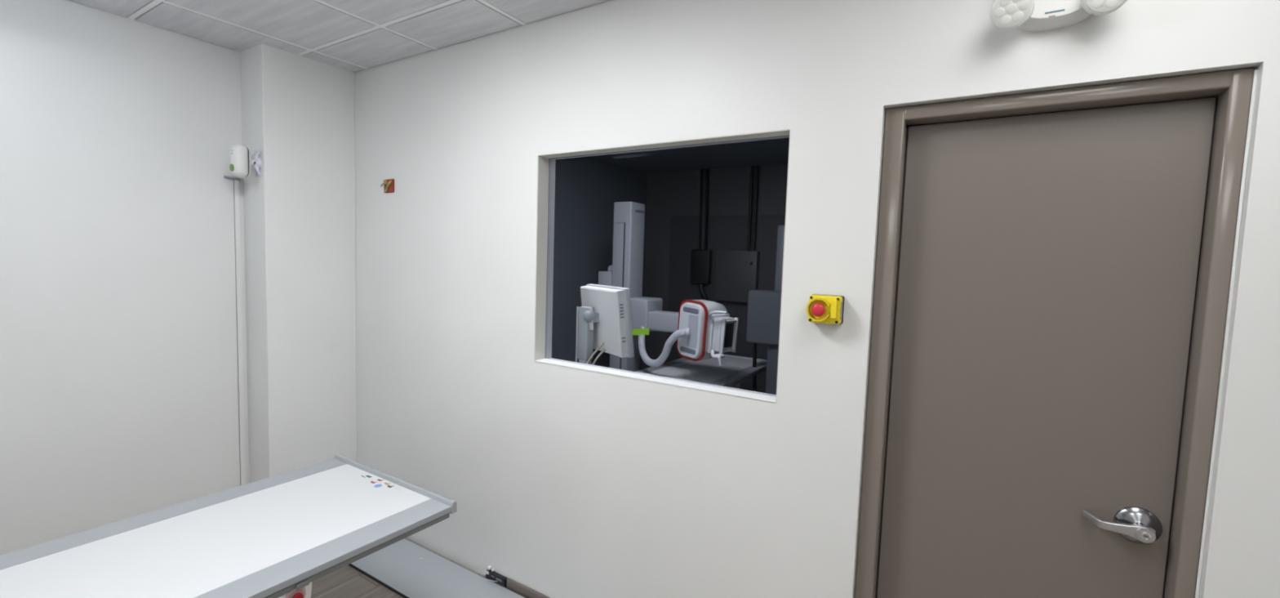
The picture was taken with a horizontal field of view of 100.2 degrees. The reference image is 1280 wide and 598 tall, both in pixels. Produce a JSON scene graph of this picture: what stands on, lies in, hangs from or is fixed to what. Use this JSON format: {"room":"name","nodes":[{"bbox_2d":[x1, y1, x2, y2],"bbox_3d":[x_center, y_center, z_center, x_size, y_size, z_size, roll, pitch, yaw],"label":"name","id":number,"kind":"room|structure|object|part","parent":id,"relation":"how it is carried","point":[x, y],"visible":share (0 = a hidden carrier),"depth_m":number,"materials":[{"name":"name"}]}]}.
{"room":"radiology room","nodes":[
{"label":"radiology room","id":0,"kind":"room"},
{"bbox_2d":[240,43,356,482],"bbox_3d":[-1.928,-0.018,3.061,0.245,2.691,0.477,4,5,32],"label":"wall pillar","id":1,"kind":"structure","parent":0,"point":[300,238],"depth_m":2.93,"materials":[{"name":"paint"}]},
{"bbox_2d":[229,143,262,177],"bbox_3d":[-2.007,-0.697,2.716,0.084,0.168,0.138,4,5,32],"label":"wall sensor","id":2,"kind":"object","parent":1,"relation":"attached to","point":[241,162],"visible":1,"depth_m":2.68,"materials":[{"name":"white plastic"}]},
{"bbox_3d":[-2.017,-0.698,2.721,0.068,0.168,0.012,2,4,-2],"label":"plate","id":3,"kind":"part","parent":2,"relation":"part of","materials":[{"name":"white plastic"}]},
{"bbox_2d":[0,0,647,555],"bbox_3d":[-2.141,-0.100,3.059,0.125,2.841,8.100,4,5,32],"label":"wall","id":4,"kind":"structure","parent":0,"point":[119,389],"depth_m":2.50,"materials":[{"name":"paint"}]},
{"bbox_2d":[223,175,245,485],"bbox_3d":[-2.124,0.342,2.861,0.172,1.990,0.075,4,5,32],"label":"duct","id":5,"kind":"object","parent":4,"relation":"attached to","point":[236,183],"visible":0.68,"depth_m":2.90,"materials":[{"name":"paint"}]},
{"bbox_2d":[68,0,608,72],"bbox_3d":[-0.823,-1.106,-0.059,5.475,0.100,4.520,4,5,32],"label":"ceiling","id":6,"kind":"structure","parent":0,"point":[353,36],"depth_m":2.41,"materials":[{"name":"grey tile"}]},
{"bbox_2d":[311,537,485,597],"bbox_3d":[0.084,1.543,1.743,5.700,0.100,8.500,4,5,32],"label":"floor","id":7,"kind":"structure","parent":0,"point":[346,581],"depth_m":2.58,"materials":[{"name":"brown wood"}]},
{"bbox_2d":[0,453,457,597],"bbox_3d":[-1.648,1.123,1.262,0.808,0.694,2.300,4,5,32],"label":"table","id":8,"kind":"object","parent":7,"relation":"on","point":[273,536],"visible":1,"depth_m":1.70,"materials":[{"name":"white plastic"}]},
{"bbox_3d":[-1.930,0.779,1.422,0.107,0.022,2.288,4,5,32],"label":"rail","id":9,"kind":"part","parent":8,"relation":"part of","materials":[{"name":"grey plastic"}]},
{"bbox_3d":[-1.349,0.825,1.058,0.114,0.022,2.288,4,5,32],"label":"rail","id":10,"kind":"part","parent":8,"relation":"part of","materials":[{"name":"grey"}]},
{"bbox_2d":[347,537,525,597],"bbox_3d":[-1.006,1.386,2.626,1.900,0.015,0.312,4,5,32],"label":"floor plate","id":11,"kind":"object","parent":7,"relation":"on","point":[406,567],"visible":0.62,"depth_m":2.66,"materials":[{"name":"grey"}]},
{"bbox_2d":[598,201,738,371],"bbox_3d":[0.207,0.235,4.508,0.540,2.116,1.451,-2,6,-45],"label":"machine","id":12,"kind":"object","parent":7,"relation":"on","point":[702,329],"visible":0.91,"depth_m":4.52,"materials":[{"name":"grey paint"}]},
{"bbox_3d":[-0.071,0.141,4.749,0.468,0.320,0.300,4,5,32],"label":"arm mount","id":13,"kind":"part","parent":12,"relation":"part of","materials":[{"name":"grey paint"}]},
{"bbox_3d":[0.311,0.197,4.487,0.600,0.162,0.160,4,5,32],"label":"arm","id":14,"kind":"part","parent":12,"relation":"part of","materials":[{"name":"grey paint"}]},
{"bbox_3d":[0.398,0.244,4.051,0.004,0.259,0.112,-2,6,-42],"label":"plate","id":15,"kind":"part","parent":12,"relation":"part of","materials":[{"name":"grey plastic"}]},
{"bbox_3d":[0.566,0.118,3.935,0.058,0.069,0.153,-2,6,-43],"label":"handle","id":16,"kind":"part","parent":12,"relation":"part of","materials":[{"name":"grey plastic"}]},
{"bbox_3d":[0.568,0.436,3.978,0.117,0.101,0.082,4,5,32],"label":"handle","id":17,"kind":"part","parent":12,"relation":"part of","materials":[{"name":"grey plastic"}]},
{"bbox_2d":[635,353,766,388],"bbox_3d":[0.364,0.959,4.435,0.793,0.694,2.200,4,5,32],"label":"table","id":18,"kind":"object","parent":7,"relation":"on","point":[735,369],"visible":0.16,"depth_m":4.65,"materials":[{"name":"white laminate"}]},
{"bbox_3d":[0.087,0.616,4.591,0.107,0.022,2.188,4,5,32],"label":"rail","id":19,"kind":"part","parent":18,"relation":"part of","materials":[{"name":"grey metal"}]},
{"bbox_3d":[0.658,0.660,4.234,0.114,0.022,2.188,4,5,32],"label":"rail","id":20,"kind":"part","parent":18,"relation":"part of","materials":[{"name":"grey metal"}]},
{"bbox_2d":[746,225,785,394],"bbox_3d":[1.220,0.329,4.785,0.440,1.955,0.360,4,5,32],"label":"stand","id":21,"kind":"object","parent":7,"relation":"on","point":[763,314],"visible":0.46,"depth_m":4.67,"materials":[{"name":"grey metal"}]},
{"bbox_3d":[1.146,0.162,4.664,0.420,0.465,0.090,4,5,32],"label":"panel","id":22,"kind":"part","parent":21,"relation":"part of","materials":[{"name":"grey metal"}]},
{"bbox_3d":[-0.203,1.028,2.873,1.650,0.745,0.690,4,5,32],"label":"desk","id":23,"kind":"object","parent":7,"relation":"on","visible":0},
{"bbox_2d":[575,283,648,364],"bbox_3d":[-0.143,0.293,2.870,0.519,0.723,0.273,4,5,32],"label":"monitor","id":24,"kind":"object","parent":23,"relation":"on","point":[604,319],"visible":0.7,"depth_m":2.81,"materials":[{"name":"grey plastic"}]},
{"bbox_3d":[-0.302,0.475,2.906,0.052,0.315,0.048,4,5,32],"label":"post","id":25,"kind":"part","parent":24,"relation":"part of","materials":[{"name":"grey"}]},
{"bbox_3d":[-0.292,0.183,2.885,0.066,0.282,0.060,4,5,32],"label":"post","id":26,"kind":"part","parent":24,"relation":"part of","materials":[{"name":"grey plastic"}]},
{"bbox_3d":[-0.270,0.103,2.851,0.021,0.120,0.065,-1,5,-34],"label":"mount plate","id":27,"kind":"part","parent":24,"relation":"part of","materials":[{"name":"white plastic"}]},
{"bbox_2d":[589,137,789,173],"bbox_3d":[0.473,-1.363,4.080,3.300,0.100,3.680,4,5,32],"label":"ceiling","id":28,"kind":"structure","parent":0,"point":[772,151],"depth_m":5.29,"materials":[{"name":"grey paint"}]},
{"bbox_2d":[640,164,787,369],"bbox_3d":[1.385,-0.175,5.684,3.300,2.841,0.100,4,5,32],"label":"wall","id":29,"kind":"structure","parent":0,"point":[675,193],"depth_m":6.14,"materials":[{"name":"grey paint"}]},
{"bbox_2d":[689,168,711,300],"bbox_3d":[0.695,-0.133,5.996,0.278,2.606,0.107,4,5,32],"label":"box","id":30,"kind":"object","parent":29,"relation":"attached to","point":[700,258],"visible":0.66,"depth_m":5.92,"materials":[{"name":"black metal"}]},
{"bbox_2d":[666,213,785,392],"bbox_3d":[1.492,0.193,5.570,2.750,2.130,0.012,4,5,32],"label":"wall panel","id":31,"kind":"object","parent":29,"relation":"attached to","point":[725,233],"visible":0.24,"depth_m":5.87,"materials":[{"name":"grey"}]},
{"bbox_2d":[714,164,759,302],"bbox_3d":[1.058,-0.691,5.735,0.465,1.440,0.094,4,5,32],"label":"panel","id":32,"kind":"object","parent":31,"relation":"attached to","point":[737,272],"visible":0.98,"depth_m":5.69,"materials":[{"name":"grey metal"}]},
{"bbox_2d":[354,0,1279,597],"bbox_3d":[0.359,0.110,1.980,5.475,2.941,0.120,4,5,32],"label":"wall","id":33,"kind":"structure","parent":0,"point":[564,482],"depth_m":2.01,"materials":[{"name":"paint"}]},
{"bbox_2d":[380,178,394,192],"bbox_3d":[-1.410,-0.628,2.975,0.118,0.072,0.018,4,5,32],"label":"box","id":34,"kind":"object","parent":33,"relation":"attached to","point":[388,184],"visible":1,"depth_m":2.96,"materials":[{"name":"red plastic"}]},
{"bbox_3d":[-1.393,-0.627,2.971,0.078,0.066,0.005,4,5,32],"label":"plate","id":35,"kind":"part","parent":34,"relation":"part of","materials":[{"name":"red plastic"}]},
{"bbox_2d":[484,564,507,587],"bbox_3d":[-0.719,1.365,2.637,0.158,0.073,0.034,4,5,32],"label":"junction box","id":36,"kind":"object","parent":33,"relation":"attached to","point":[490,574],"visible":1,"depth_m":2.63,"materials":[{"name":"black plastic"}]},
{"bbox_2d":[506,577,550,597],"bbox_3d":[0.014,1.432,2.188,1.558,0.052,0.012,4,5,32],"label":"baseboard","id":37,"kind":"structure","parent":33,"relation":"attached to","point":[512,584],"depth_m":2.54,"materials":[{"name":"grey plastic"}]},
{"bbox_2d":[533,128,791,403],"bbox_3d":[0.030,-0.142,2.152,1.134,0.932,0.086,4,5,32],"label":"window","id":38,"kind":"structure","parent":33,"relation":"in","point":[544,160],"depth_m":2.32,"materials":[{"name":"white paint"}]},
{"bbox_3d":[0.012,0.319,2.179,1.127,0.004,0.072,4,5,32],"label":"sill","id":39,"kind":"part","parent":38,"relation":"part of","materials":[{"name":"paint"}]},
{"bbox_2d":[806,293,844,324],"bbox_3d":[0.590,0.034,1.709,0.100,0.090,0.085,4,5,32],"label":"emergency stop button","id":40,"kind":"object","parent":33,"relation":"attached to","point":[821,308],"visible":1,"depth_m":1.69,"materials":[{"name":"yellow plastic"}]},
{"bbox_2d":[854,67,1258,597],"bbox_3d":[1.092,0.483,1.571,0.792,2.103,0.134,4,5,32],"label":"door","id":41,"kind":"structure","parent":33,"relation":"in","point":[1066,268],"depth_m":1.51,"materials":[{"name":"brown paint"}]},
{"bbox_3d":[1.273,0.607,1.425,0.040,0.041,0.148,-2,6,-42],"label":"lever","id":42,"kind":"part","parent":41,"relation":"part of","materials":[{"name":"silver metal"}]},
{"bbox_3d":[1.324,0.607,1.417,0.098,0.098,0.048,4,5,32],"label":"lever handle","id":43,"kind":"part","parent":41,"relation":"part of","materials":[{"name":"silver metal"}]},
{"bbox_2d":[990,0,1127,31],"bbox_3d":[1.056,-0.761,1.356,0.282,0.136,0.116,4,5,32],"label":"emergency light","id":44,"kind":"object","parent":33,"relation":"attached to","point":[1031,15],"visible":1,"depth_m":1.37,"materials":[{"name":"white plastic"}]},
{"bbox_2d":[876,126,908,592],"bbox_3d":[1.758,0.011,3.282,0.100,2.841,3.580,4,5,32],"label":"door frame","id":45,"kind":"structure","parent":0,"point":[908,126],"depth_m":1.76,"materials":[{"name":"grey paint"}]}
]}

